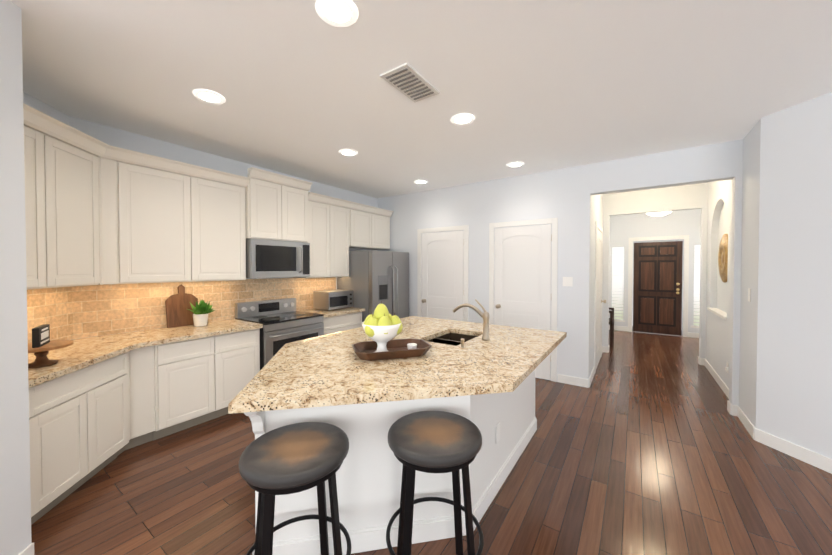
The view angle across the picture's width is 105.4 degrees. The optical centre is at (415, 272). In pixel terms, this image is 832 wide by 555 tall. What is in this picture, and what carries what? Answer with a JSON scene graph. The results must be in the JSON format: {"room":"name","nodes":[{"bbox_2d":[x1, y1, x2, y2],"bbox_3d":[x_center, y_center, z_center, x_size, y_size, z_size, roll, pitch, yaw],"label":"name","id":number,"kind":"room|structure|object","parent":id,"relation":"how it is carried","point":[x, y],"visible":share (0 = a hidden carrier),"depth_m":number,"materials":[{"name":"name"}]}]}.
{"room":"kitchen","nodes":[
{"label":"kitchen","id":0,"kind":"room"},
{"bbox_2d":[0,0,131,554],"bbox_3d":[-2.553,0.084,1.773,1.487,2.740,1.071,1,1,35],"label":"wall","id":1,"kind":"structure","parent":0,"point":[15,514],"depth_m":1.51,"materials":[{"name":"white paint"}]},
{"bbox_2d":[18,543,33,554],"bbox_3d":[-1.906,1.405,1.508,0.112,0.105,0.125,1,1,35],"label":"baseboard","id":2,"kind":"structure","parent":1,"relation":"attached to","point":[29,550],"depth_m":1.56,"materials":[{"name":"white wood"}]},
{"bbox_2d":[27,285,102,342],"bbox_3d":[-2.757,0.342,2.040,0.852,0.460,0.882,1,1,35],"label":"backsplash","id":3,"kind":"structure","parent":1,"relation":"attached to","point":[71,313],"depth_m":2.61,"materials":[{"name":"tile"}]},
{"bbox_2d":[23,103,126,289],"bbox_3d":[-2.619,-0.453,2.069,0.860,1.124,0.861,1,1,35],"label":"upper cabinet","id":4,"kind":"object","parent":1,"relation":"attached to","point":[98,212],"depth_m":2.29,"materials":[{"name":"white wood"}]},
{"bbox_2d":[123,148,134,283],"bbox_3d":[-2.672,-0.461,2.607,0.388,1.124,0.399,1,1,35],"label":"upper cabinet","id":5,"kind":"object","parent":1,"relation":"attached to","point":[130,210],"depth_m":2.71,"materials":[{"name":"white wood"}]},
{"bbox_2d":[132,133,377,331],"bbox_3d":[-1.834,0.045,4.287,0.120,2.740,4.055,1,1,35],"label":"wall","id":6,"kind":"structure","parent":0,"point":[143,144],"depth_m":3.56,"materials":[{"name":"white paint"}]},
{"bbox_2d":[131,151,202,283],"bbox_3d":[-2.456,-0.467,2.978,0.323,1.124,0.596,1,1,35],"label":"upper cabinet","id":7,"kind":"object","parent":6,"relation":"attached to","point":[164,192],"depth_m":2.91,"materials":[{"name":"white wood"}]},
{"bbox_2d":[103,277,335,334],"bbox_3d":[-2.074,0.314,3.828,0.008,0.460,2.850,1,1,35],"label":"backsplash","id":8,"kind":"structure","parent":6,"relation":"attached to","point":[138,306],"depth_m":3.42,"materials":[{"name":"tile"}]},
{"bbox_2d":[199,167,246,280],"bbox_3d":[-2.185,-0.473,3.372,0.323,1.124,0.596,1,1,35],"label":"upper cabinet","id":9,"kind":"object","parent":6,"relation":"attached to","point":[222,195],"depth_m":3.31,"materials":[{"name":"white wood"}]},
{"bbox_2d":[231,167,286,240],"bbox_3d":[-1.865,-0.767,3.788,0.373,0.769,0.451,1,1,35],"label":"upper cabinet","id":10,"kind":"object","parent":6,"relation":"attached to","point":[266,191],"depth_m":3.66,"materials":[{"name":"white wood"}]},
{"bbox_2d":[246,239,309,277],"bbox_3d":[-1.735,-0.159,3.909,0.444,0.441,0.776,1,1,35],"label":"microwave","id":11,"kind":"object","parent":10,"relation":"attached to","point":[270,259],"visible":0.9,"depth_m":3.74,"materials":[{"name":"silver metal"}]},
{"bbox_2d":[287,176,310,242],"bbox_3d":[-1.677,-0.771,4.062,0.373,0.769,0.451,1,1,35],"label":"upper cabinet","id":12,"kind":"object","parent":6,"relation":"attached to","point":[298,196],"depth_m":4.01,"materials":[{"name":"white wood"}]},
{"bbox_2d":[293,192,334,277],"bbox_3d":[-1.443,-0.490,4.450,0.323,1.124,0.439,1,1,35],"label":"upper cabinet","id":13,"kind":"object","parent":6,"relation":"attached to","point":[322,245],"depth_m":4.38,"materials":[{"name":"white wood"}]},
{"bbox_2d":[335,199,354,276],"bbox_3d":[-1.240,-0.494,4.745,0.323,1.124,0.512,1,1,35],"label":"upper cabinet","id":14,"kind":"object","parent":6,"relation":"attached to","point":[342,207],"depth_m":4.69,"materials":[{"name":"white wood"}]},
{"bbox_2d":[351,203,374,249],"bbox_3d":[-0.980,-0.730,5.119,0.323,0.664,0.544,1,1,35],"label":"upper cabinet","id":15,"kind":"object","parent":6,"relation":"attached to","point":[362,216],"depth_m":5.03,"materials":[{"name":"white wood"}]},
{"bbox_2d":[375,207,390,249],"bbox_3d":[-0.738,-0.735,5.470,0.323,0.664,0.544,1,1,35],"label":"upper cabinet","id":16,"kind":"object","parent":6,"relation":"attached to","point":[382,220],"depth_m":5.43,"materials":[{"name":"white wood"}]},
{"bbox_2d":[11,0,831,198],"bbox_3d":[1.103,-1.354,2.253,11.000,0.120,14.200,1,1,35],"label":"ceiling","id":17,"kind":"structure","parent":0,"point":[304,89],"depth_m":2.09,"materials":[{"name":"white paint"}]},
{"bbox_2d":[193,89,225,103],"bbox_3d":[-1.523,-1.291,2.337,0.205,0.006,0.205,0,1,-10],"label":"recessed light","id":18,"kind":"object","parent":17,"relation":"in","point":[202,94],"depth_m":2.33,"materials":[{"name":"white plastic"}]},
{"bbox_2d":[315,0,357,26],"bbox_3d":[-0.386,-1.279,1.555,0.205,0.006,0.205,0,1,-10],"label":"recessed light","id":19,"kind":"object","parent":17,"relation":"in","point":[340,12],"depth_m":1.55,"materials":[{"name":"white plastic"}]},
{"bbox_2d":[339,149,357,155],"bbox_3d":[-0.740,-1.309,3.474,0.205,0.006,0.205,0,1,-10],"label":"recessed light","id":20,"kind":"object","parent":17,"relation":"in","point":[346,152],"depth_m":3.46,"materials":[{"name":"white plastic"}]},
{"bbox_2d":[380,63,439,102],"bbox_3d":[-0.033,-1.284,2.174,0.220,0.015,0.400,1,1,35],"label":"ceiling vent","id":21,"kind":"object","parent":17,"relation":"in","point":[410,82],"visible":1,"depth_m":2.14,"materials":[{"name":"silver metal"}]},
{"bbox_2d":[414,180,427,183],"bbox_3d":[0.076,-1.327,4.660,0.205,0.006,0.205,0,1,-10],"label":"recessed light","id":22,"kind":"object","parent":17,"relation":"in","point":[417,181],"depth_m":4.63,"materials":[{"name":"white plastic"}]},
{"bbox_2d":[451,113,474,124],"bbox_3d":[0.396,-1.297,2.691,0.205,0.006,0.205,0,1,-10],"label":"recessed light","id":23,"kind":"object","parent":17,"relation":"in","point":[459,119],"depth_m":2.68,"materials":[{"name":"white plastic"}]},
{"bbox_2d":[506,162,523,167],"bbox_3d":[1.213,-1.315,3.877,0.205,0.006,0.205,0,1,-10],"label":"recessed light","id":24,"kind":"object","parent":17,"relation":"in","point":[512,164],"depth_m":3.87,"materials":[{"name":"white plastic"}]},
{"bbox_2d":[646,211,671,215],"bbox_3d":[4.527,-1.200,5.907,0.520,0.300,0.520,1,1,35],"label":"ceiling light","id":25,"kind":"object","parent":17,"relation":"attached to","point":[659,213],"visible":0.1,"depth_m":5.82,"materials":[{"name":"white"}]},
{"bbox_2d":[31,326,831,554],"bbox_3d":[1.103,1.496,2.296,11.000,0.100,14.200,1,1,35],"label":"floor","id":26,"kind":"structure","parent":0,"point":[645,443],"depth_m":2.12,"materials":[{"name":"brown wood"}]},
{"bbox_2d":[29,367,155,524],"bbox_3d":[-2.470,1.031,2.038,0.970,0.837,0.970,1,1,35],"label":"base cabinet","id":27,"kind":"object","parent":26,"relation":"on","point":[97,404],"depth_m":2.06,"materials":[{"name":"white wood"}]},
{"bbox_2d":[28,319,262,390],"bbox_3d":[-2.212,0.585,2.457,1.316,0.039,2.161,1,1,35],"label":"countertop","id":28,"kind":"structure","parent":27,"relation":"on","point":[97,357],"depth_m":2.61,"materials":[{"name":"beige stone"}]},
{"bbox_2d":[28,324,73,367],"bbox_3d":[-2.308,0.453,1.952,0.270,0.240,0.270,1,1,35],"label":"cake stand","id":29,"kind":"object","parent":28,"relation":"on","point":[41,346],"visible":0.88,"depth_m":1.93,"materials":[{"name":"brown wood"}]},
{"bbox_2d":[165,284,197,327],"bbox_3d":[-2.402,0.338,3.259,0.079,0.426,0.280,1,1,35],"label":"cutting board","id":30,"kind":"object","parent":28,"relation":"on","point":[178,313],"visible":0.79,"depth_m":3.23,"materials":[{"name":"brown wood"}]},
{"bbox_2d":[187,300,214,326],"bbox_3d":[-2.175,0.416,3.248,0.238,0.273,0.246,1,1,35],"label":"plant","id":31,"kind":"object","parent":28,"relation":"on","point":[202,310],"visible":1,"depth_m":3.23,"materials":[{"name":"green plant"}]},
{"bbox_2d":[156,363,171,438],"bbox_3d":[-2.564,1.023,2.598,0.605,0.837,0.668,1,1,35],"label":"base cabinet","id":32,"kind":"object","parent":26,"relation":"on","point":[161,372],"depth_m":2.68,"materials":[{"name":"white wood"}]},
{"bbox_2d":[168,355,223,433],"bbox_3d":[-2.272,1.016,3.028,0.598,0.837,0.510,1,1,35],"label":"base cabinet","id":33,"kind":"object","parent":26,"relation":"on","point":[195,386],"depth_m":2.89,"materials":[{"name":"white wood"}]},
{"bbox_2d":[224,347,259,414],"bbox_3d":[-2.049,1.011,3.351,0.598,0.837,0.510,1,1,35],"label":"base cabinet","id":34,"kind":"object","parent":26,"relation":"on","point":[240,367],"depth_m":3.20,"materials":[{"name":"white wood"}]},
{"bbox_2d":[235,298,323,369],"bbox_3d":[-1.614,0.890,3.842,0.700,1.063,0.776,1,1,35],"label":"range","id":35,"kind":"object","parent":26,"relation":"on","point":[283,321],"visible":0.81,"depth_m":3.72,"materials":[{"name":"silver metal"}]},
{"bbox_2d":[239,422,350,554],"bbox_3d":[-0.499,1.090,1.337,0.445,0.741,0.445,1,1,35],"label":"stool","id":36,"kind":"object","parent":26,"relation":"on","point":[293,458],"visible":1,"depth_m":1.27,"materials":[{"name":"leather"}]},
{"bbox_2d":[323,311,362,334],"bbox_3d":[-1.241,0.993,4.525,0.598,0.837,0.750,1,1,35],"label":"base cabinet","id":37,"kind":"object","parent":26,"relation":"on","point":[338,323],"depth_m":4.34,"materials":[{"name":"white wood"}]},
{"bbox_2d":[301,307,363,318],"bbox_3d":[-1.219,0.553,4.507,0.627,0.039,0.760,1,1,35],"label":"countertop","id":38,"kind":"structure","parent":37,"relation":"on","point":[327,314],"depth_m":4.34,"materials":[{"name":"beige stone"}]},
{"bbox_2d":[313,289,352,310],"bbox_3d":[-1.191,0.401,4.621,0.367,0.260,0.455,1,1,35],"label":"toaster oven","id":39,"kind":"object","parent":38,"relation":"on","point":[328,300],"visible":0.98,"depth_m":4.49,"materials":[{"name":"silver metal"}]},
{"bbox_2d":[337,250,408,326],"bbox_3d":[-0.648,0.537,5.138,0.817,1.730,0.910,1,1,35],"label":"fridge","id":40,"kind":"object","parent":26,"relation":"on","point":[374,279],"visible":0.52,"depth_m":4.78,"materials":[{"name":"grey metal"}]},
{"bbox_2d":[252,371,536,554],"bbox_3d":[-0.119,1.008,2.343,1.398,0.874,2.281,1,1,35],"label":"kitchen island","id":41,"kind":"object","parent":26,"relation":"on","point":[506,433],"depth_m":1.71,"materials":[{"name":"painted wood"},{"name":"granite"}]},
{"bbox_2d":[228,316,566,506],"bbox_3d":[-0.041,0.551,2.252,1.650,0.039,2.387,1,1,35],"label":"island countertop","id":42,"kind":"structure","parent":41,"relation":"on","point":[322,378],"depth_m":1.68,"materials":[{"name":"beige stone"}]},
{"bbox_2d":[352,338,431,360],"bbox_3d":[-0.160,0.505,2.070,0.499,0.058,0.309,0,1,-17],"label":"tray","id":43,"kind":"object","parent":42,"relation":"on","point":[401,348],"visible":1,"depth_m":2.08,"materials":[{"name":"brown wood"}]},
{"bbox_2d":[362,301,402,351],"bbox_3d":[-0.221,0.355,2.042,0.256,0.337,0.259,1,1,35],"label":"fruit bowl","id":44,"kind":"object","parent":43,"relation":"on","point":[382,326],"visible":0.85,"depth_m":1.97,"materials":[{"name":"white ceramic"}]},
{"bbox_2d":[432,331,471,342],"bbox_3d":[0.305,0.634,2.615,0.374,0.163,0.584,1,1,35],"label":"sink","id":45,"kind":"object","parent":42,"relation":"in","point":[449,336],"depth_m":2.86,"materials":[{"name":"black metal"}]},
{"bbox_2d":[453,300,491,338],"bbox_3d":[0.443,0.370,2.552,0.319,0.313,0.064,1,1,35],"label":"faucet","id":46,"kind":"object","parent":42,"relation":"on","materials":[{"name":"metal"}]},
{"bbox_2d":[386,411,483,554],"bbox_3d":[0.085,1.088,1.456,0.451,0.741,0.451,1,1,35],"label":"stool","id":47,"kind":"object","parent":26,"relation":"on","point":[434,441],"visible":1,"depth_m":1.36,"materials":[{"name":"leather"}]},
{"bbox_2d":[609,307,613,347],"bbox_3d":[3.585,0.926,6.194,0.460,0.920,0.550,1,1,35],"label":"chair","id":48,"kind":"object","parent":26,"relation":"on","point":[611,321],"visible":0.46,"depth_m":5.86,"materials":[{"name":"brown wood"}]},
{"bbox_2d":[609,325,627,330],"bbox_3d":[4.597,1.313,7.529,0.720,0.105,0.013,1,1,35],"label":"baseboard","id":49,"kind":"structure","parent":26,"relation":"on","point":[620,328],"depth_m":7.40,"materials":[{"name":"white wood"}]},
{"bbox_2d":[688,332,698,337],"bbox_3d":[5.923,1.327,6.616,0.380,0.105,0.012,1,1,35],"label":"baseboard","id":50,"kind":"structure","parent":26,"relation":"on","point":[693,335],"depth_m":6.67,"materials":[{"name":"white wood"}]},
{"bbox_2d":[378,140,737,404],"bbox_3d":[1.288,0.041,4.527,4.990,2.740,0.120,1,1,35],"label":"wall","id":51,"kind":"structure","parent":0,"point":[564,194],"depth_m":4.03,"materials":[{"name":"white paint"}]},
{"bbox_2d":[417,218,557,381],"bbox_3d":[0.913,0.350,4.682,2.174,2.118,0.115,1,1,35],"label":"doors","id":52,"kind":"structure","parent":51,"relation":"attached to","point":[522,285],"depth_m":4.47,"materials":[{"name":"white wood"}]},
{"bbox_2d":[563,277,572,285],"bbox_3d":[1.919,0.119,4.014,0.115,0.120,0.010,1,1,35],"label":"switch plate","id":53,"kind":"object","parent":51,"relation":"attached to","point":[567,281],"depth_m":4.01,"materials":[{"name":"white plastic"}]},
{"bbox_2d":[557,374,586,387],"bbox_3d":[1.966,1.367,4.001,0.334,0.105,0.016,1,1,35],"label":"baseboard","id":54,"kind":"structure","parent":51,"relation":"attached to","point":[571,380],"depth_m":3.99,"materials":[{"name":"white wood"}]},
{"bbox_2d":[590,194,605,374],"bbox_3d":[2.673,0.038,4.775,0.130,2.740,1.860,1,1,35],"label":"wall","id":55,"kind":"structure","parent":0,"point":[598,202],"depth_m":4.41,"materials":[{"name":"white paint"}]},
{"bbox_2d":[587,366,594,387],"bbox_3d":[2.304,1.365,4.155,0.016,0.105,0.653,1,1,35],"label":"baseboard","id":56,"kind":"structure","parent":55,"relation":"attached to","point":[593,371],"depth_m":4.06,"materials":[{"name":"white wood"}]},
{"bbox_2d":[594,221,605,372],"bbox_3d":[2.809,0.348,4.831,0.115,2.118,1.056,1,1,35],"label":"door","id":57,"kind":"structure","parent":55,"relation":"attached to","point":[598,293],"depth_m":4.76,"materials":[{"name":"white wood"}]},
{"bbox_2d":[602,184,701,346],"bbox_3d":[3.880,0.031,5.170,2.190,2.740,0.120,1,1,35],"label":"wall","id":58,"kind":"structure","parent":0,"point":[700,215],"depth_m":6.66,"materials":[{"name":"white paint"}]},
{"bbox_2d":[612,245,699,327],"bbox_3d":[5.326,0.292,7.073,1.700,1.740,0.112,1,1,35],"label":"windows","id":59,"kind":"structure","parent":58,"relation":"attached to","point":[617,275],"depth_m":7.46,"materials":[{"name":"white glass"}]},
{"bbox_2d":[628,235,688,336],"bbox_3d":[5.348,0.293,7.035,1.060,2.160,0.090,1,1,35],"label":"door frame","id":60,"kind":"structure","parent":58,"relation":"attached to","point":[657,293],"depth_m":7.01,"materials":[{"name":"white wood"}]},
{"bbox_2d":[698,112,781,436],"bbox_3d":[3.683,0.054,3.685,0.190,2.740,2.510,1,1,35],"label":"wall","id":61,"kind":"structure","parent":0,"point":[776,168],"depth_m":2.85,"materials":[{"name":"white paint"}]},
{"bbox_2d":[703,358,733,409],"bbox_3d":[3.827,1.367,4.013,0.020,0.105,1.880,1,1,35],"label":"baseboard","id":62,"kind":"structure","parent":61,"relation":"attached to","point":[725,389],"depth_m":4.01,"materials":[{"name":"white wood"}]},
{"bbox_2d":[718,234,727,281],"bbox_3d":[3.982,-0.182,4.101,0.038,0.630,0.630,1,1,35],"label":"wall decoration","id":63,"kind":"object","parent":61,"relation":"attached to","point":[723,258],"visible":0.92,"depth_m":4.06,"materials":[{"name":"gold metal"}]},
{"bbox_2d":[725,362,728,372],"bbox_3d":[3.586,1.098,3.658,0.020,0.115,0.070,1,1,35],"label":"electrical outlet","id":64,"kind":"object","parent":61,"relation":"attached to","point":[727,364],"depth_m":3.64,"materials":[{"name":"white plastic"}]},
{"bbox_2d":[748,288,750,301],"bbox_3d":[3.034,0.207,2.883,0.006,0.120,0.070,1,1,35],"label":"switch plate","id":65,"kind":"object","parent":61,"relation":"attached to","point":[749,289],"depth_m":2.87,"materials":[{"name":"white plastic"}]},
{"bbox_2d":[778,92,831,458],"bbox_3d":[3.352,0.097,0.895,2.490,2.740,2.630,1,1,35],"label":"wall","id":66,"kind":"structure","parent":0,"point":[805,282],"depth_m":2.40,"materials":[{"name":"white paint"}]},
{"bbox_2d":[734,405,831,473],"bbox_3d":[3.375,1.411,1.165,2.564,0.105,3.084,1,1,35],"label":"baseboard","id":67,"kind":"structure","parent":66,"relation":"attached to","point":[817,460],"depth_m":2.52,"materials":[{"name":"white wood"}]}
]}

